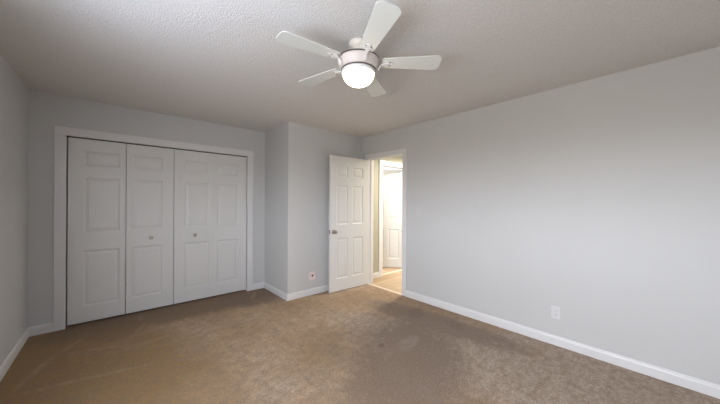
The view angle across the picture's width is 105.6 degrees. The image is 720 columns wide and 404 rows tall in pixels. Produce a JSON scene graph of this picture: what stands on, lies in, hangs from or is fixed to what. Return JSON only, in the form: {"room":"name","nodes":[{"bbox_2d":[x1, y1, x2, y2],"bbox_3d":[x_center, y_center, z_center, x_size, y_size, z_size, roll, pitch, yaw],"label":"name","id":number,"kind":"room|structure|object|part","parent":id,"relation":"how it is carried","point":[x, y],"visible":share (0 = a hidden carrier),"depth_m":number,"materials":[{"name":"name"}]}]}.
{"room":"empty bedroom","nodes":[
{"label":"empty bedroom","id":0,"kind":"room"},
{"bbox_2d":[0,53,27,365],"bbox_3d":[-1.663,0.110,0.814,0.115,2.440,6.463,0,0,-42],"label":"wall","id":1,"kind":"structure","parent":0,"point":[13,92],"depth_m":2.29,"materials":[{"name":"grey paint"}]},
{"bbox_2d":[0,323,52,381],"bbox_3d":[-1.349,1.286,0.675,0.174,0.090,5.598,0,0,-42],"label":"baseboard","id":2,"kind":"structure","parent":1,"relation":"attached to","point":[45,328],"depth_m":2.50,"materials":[{"name":"white paint"}]},
{"bbox_2d":[67,144,173,300],"bbox_3d":[-2.856,0.103,4.019,2.396,2.440,0.100,0,0,-42],"label":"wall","id":3,"kind":"structure","parent":0,"point":[126,144],"depth_m":3.68,"materials":[{"name":"grey paint"}]},
{"bbox_2d":[27,89,264,326],"bbox_3d":[-2.426,0.105,3.542,2.396,2.440,0.115,0,0,-42],"label":"wall","id":4,"kind":"structure","parent":0,"point":[46,111],"depth_m":2.88,"materials":[{"name":"grey paint"}]},
{"bbox_2d":[67,137,173,325],"bbox_3d":[-2.748,0.304,3.207,0.933,1.997,0.066,0,0,-42],"label":"bifold closet door","id":5,"kind":"structure","parent":4,"relation":"in","point":[112,199],"depth_m":3.17,"materials":[{"name":"white paint"}]},
{"bbox_3d":[-2.933,0.303,3.062,0.465,1.997,0.034,0,0,-42],"label":"door","id":6,"kind":"part","parent":5,"relation":"part of","materials":[{"name":"white paint"}]},
{"bbox_3d":[-2.584,0.305,3.376,0.462,1.997,0.034,0,0,-42],"label":"door","id":7,"kind":"part","parent":5,"relation":"part of","materials":[{"name":"white paint"}]},
{"bbox_2d":[53,126,253,331],"bbox_3d":[-2.426,0.268,3.532,2.037,2.115,0.131,0,0,-42],"label":"door frame","id":8,"kind":"structure","parent":4,"relation":"attached to","point":[61,133],"depth_m":2.86,"materials":[{"name":"white paint"}]},
{"bbox_2d":[67,136,245,156],"bbox_3d":[-2.417,-0.702,3.528,1.867,0.006,0.032,0,0,-42],"label":"door track","id":9,"kind":"object","parent":4,"relation":"attached to","point":[67,136],"visible":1,"depth_m":3.35,"materials":[{"name":"black"}]},
{"bbox_2d":[173,149,246,303],"bbox_3d":[-2.058,0.308,3.827,0.911,1.997,0.066,0,0,-42],"label":"bifold closet door","id":10,"kind":"structure","parent":4,"relation":"in","point":[209,243],"depth_m":3.79,"materials":[{"name":"white paint"}]},
{"bbox_3d":[-2.237,0.307,3.688,0.459,1.997,0.034,0,0,-42],"label":"door","id":11,"kind":"part","parent":10,"relation":"part of","materials":[{"name":"white paint"}]},
{"bbox_3d":[-1.898,0.309,3.993,0.452,1.997,0.034,0,0,-42],"label":"door","id":12,"kind":"part","parent":10,"relation":"part of","materials":[{"name":"white paint"}]},
{"bbox_2d":[253,282,328,300],"bbox_3d":[-0.722,1.290,4.118,1.770,0.090,0.691,0,0,-12],"label":"baseboard","id":13,"kind":"structure","parent":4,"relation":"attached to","point":[299,294],"depth_m":3.97,"materials":[{"name":"white paint"}]},
{"bbox_2d":[264,122,361,293],"bbox_3d":[-0.983,0.114,4.747,1.363,2.440,1.522,0,0,-42],"label":"wall","id":14,"kind":"structure","parent":0,"point":[296,155],"depth_m":3.96,"materials":[{"name":"grey paint"}]},
{"bbox_2d":[309,271,315,280],"bbox_3d":[-0.693,1.065,3.977,0.118,0.124,0.018,0,0,-42],"label":"wall jack","id":15,"kind":"object","parent":14,"relation":"attached to","point":[312,275],"visible":1,"depth_m":3.98,"materials":[{"name":"white plastic"}]},
{"bbox_2d":[0,0,719,137],"bbox_3d":[-0.215,-1.152,2.109,3.989,0.100,6.463,0,0,-42],"label":"ceiling","id":16,"kind":"structure","parent":0,"point":[223,62],"depth_m":1.97,"materials":[{"name":"white paint"}]},
{"bbox_2d":[276,0,441,96],"bbox_3d":[-0.039,-0.952,1.876,1.070,0.299,1.081,0,0,-42],"label":"ceiling fan","id":17,"kind":"object","parent":16,"relation":"hanging from","point":[358,66],"visible":1,"depth_m":1.78,"materials":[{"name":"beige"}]},
{"bbox_3d":[-0.307,-0.958,1.673,0.395,0.006,0.142,-1,5,-35],"label":"blade","id":18,"kind":"part","parent":17,"relation":"part of","materials":[{"name":"white wood"}]},
{"bbox_3d":[-0.300,-0.961,2.099,0.395,0.006,0.142,0,4,37],"label":"blade","id":19,"kind":"part","parent":17,"relation":"part of","materials":[{"name":"white wood"}]},
{"bbox_3d":[-0.149,-0.933,1.784,0.071,0.045,0.028,0,0,-35],"label":"blade arm","id":20,"kind":"part","parent":17,"relation":"part of","materials":[{"name":"white plastic"}]},
{"bbox_3d":[-0.011,-0.844,1.881,0.217,0.083,0.217,0,0,-42],"label":"lamp shade","id":21,"kind":"part","parent":17,"relation":"part of","materials":[{"name":"white glass"}]},
{"bbox_3d":[0.039,-0.932,1.719,0.028,0.045,0.071,0,0,-17],"label":"blade arm","id":22,"kind":"part","parent":17,"relation":"part of","materials":[{"name":"white plastic"}]},
{"bbox_3d":[0.050,-0.962,1.681,0.063,0.005,0.063,11,-5,-16],"label":"bracket plate","id":23,"kind":"part","parent":17,"relation":"part of","materials":[{"name":"white plastic"}]},
{"bbox_3d":[0.108,-0.952,2.224,0.142,0.006,0.395,-8,-4,19],"label":"blade","id":24,"kind":"part","parent":17,"relation":"part of","materials":[{"name":"white wood"}]},
{"bbox_3d":[0.096,-0.972,1.534,0.142,0.006,0.395,11,-5,-16],"label":"blade","id":25,"kind":"part","parent":17,"relation":"part of","materials":[{"name":"white wood"}]},
{"bbox_3d":[0.198,-0.954,1.876,0.063,0.005,0.063,0,-11,1],"label":"bracket plate","id":26,"kind":"part","parent":17,"relation":"part of","materials":[{"name":"white plastic"}]},
{"bbox_3d":[0.352,-0.959,1.874,0.395,0.006,0.142,0,-11,1],"label":"blade","id":27,"kind":"part","parent":17,"relation":"part of","materials":[{"name":"white wood"}]},
{"bbox_2d":[0,267,719,403],"bbox_3d":[0.319,1.391,3.040,6.049,0.100,7.115,0,0,-42],"label":"floor","id":28,"kind":"structure","parent":0,"point":[363,344],"depth_m":2.31,"materials":[{"name":"brown carpet"}]},
{"bbox_2d":[368,283,401,294],"bbox_3d":[0.383,1.338,4.255,0.044,0.007,0.717,0,0,-42],"label":"threshold","id":29,"kind":"object","parent":28,"relation":"on","point":[368,283],"visible":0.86,"depth_m":4.22,"materials":[{"name":"beige wood"}]},
{"bbox_2d":[382,269,401,274],"bbox_3d":[0.658,1.339,5.318,0.800,0.007,0.060,0,0,-42],"label":"threshold","id":30,"kind":"object","parent":28,"relation":"on","point":[400,269],"visible":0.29,"depth_m":5.26,"materials":[{"name":"beige wood"}]},
{"bbox_2d":[373,156,401,272],"bbox_3d":[0.792,0.123,5.430,1.960,2.440,0.115,0,0,-42],"label":"wall","id":31,"kind":"structure","parent":0,"point":[398,159],"depth_m":4.91,"materials":[{"name":"beige paint"}]},
{"bbox_2d":[373,272,378,278],"bbox_3d":[0.219,1.295,4.833,0.320,0.090,0.014,0,0,-42],"label":"baseboard","id":32,"kind":"structure","parent":31,"relation":"attached to","point":[375,275],"depth_m":4.89,"materials":[{"name":"white paint"}]},
{"bbox_2d":[379,160,401,276],"bbox_3d":[0.671,0.283,5.310,0.980,2.120,0.131,0,0,-42],"label":"door frame","id":33,"kind":"structure","parent":31,"relation":"attached to","point":[382,163],"depth_m":4.97,"materials":[{"name":"white paint"}]},
{"bbox_2d":[383,167,401,169],"bbox_3d":[0.902,0.124,5.383,2.060,2.440,4.400,0,0,-42],"label":"wall","id":34,"kind":"structure","parent":0,"point":[384,168],"depth_m":6.95,"materials":[{"name":"white paint"}]},
{"bbox_2d":[382,170,401,267],"bbox_3d":[0.544,0.328,5.687,0.767,2.012,0.046,0,0,5],"label":"door","id":35,"kind":"structure","parent":34,"relation":"in","point":[392,179],"depth_m":5.66,"materials":[{"name":"white paint"}]},
{"bbox_2d":[362,46,719,384],"bbox_3d":[1.218,0.126,3.404,0.115,2.440,6.463,0,0,-42],"label":"wall","id":36,"kind":"structure","parent":0,"point":[597,200],"depth_m":2.43,"materials":[{"name":"grey paint"}]},
{"bbox_2d":[329,155,367,292],"bbox_3d":[-0.159,0.312,4.277,0.754,2.036,0.155,0,0,-39],"label":"door","id":37,"kind":"structure","parent":36,"relation":"in","point":[348,177],"depth_m":4.23,"materials":[{"name":"white paint"}]},
{"bbox_2d":[365,148,406,295],"bbox_3d":[0.416,0.275,4.280,0.135,2.132,0.873,0,0,-42],"label":"door frame","id":38,"kind":"structure","parent":36,"relation":"attached to","point":[399,152],"depth_m":4.19,"materials":[{"name":"white paint"}]},
{"bbox_2d":[551,305,559,319],"bbox_3d":[1.858,1.041,2.594,0.009,0.118,0.072,0,0,-42],"label":"wall outlet","id":39,"kind":"object","parent":36,"relation":"attached to","point":[555,311],"visible":1,"depth_m":2.59,"materials":[{"name":"white plastic"}]},
{"bbox_2d":[406,290,719,398],"bbox_3d":[1.955,1.305,2.481,0.014,0.090,3.867,0,0,-42],"label":"baseboard","id":40,"kind":"structure","parent":36,"relation":"attached to","point":[705,387],"depth_m":2.40,"materials":[{"name":"white paint"}]}
]}

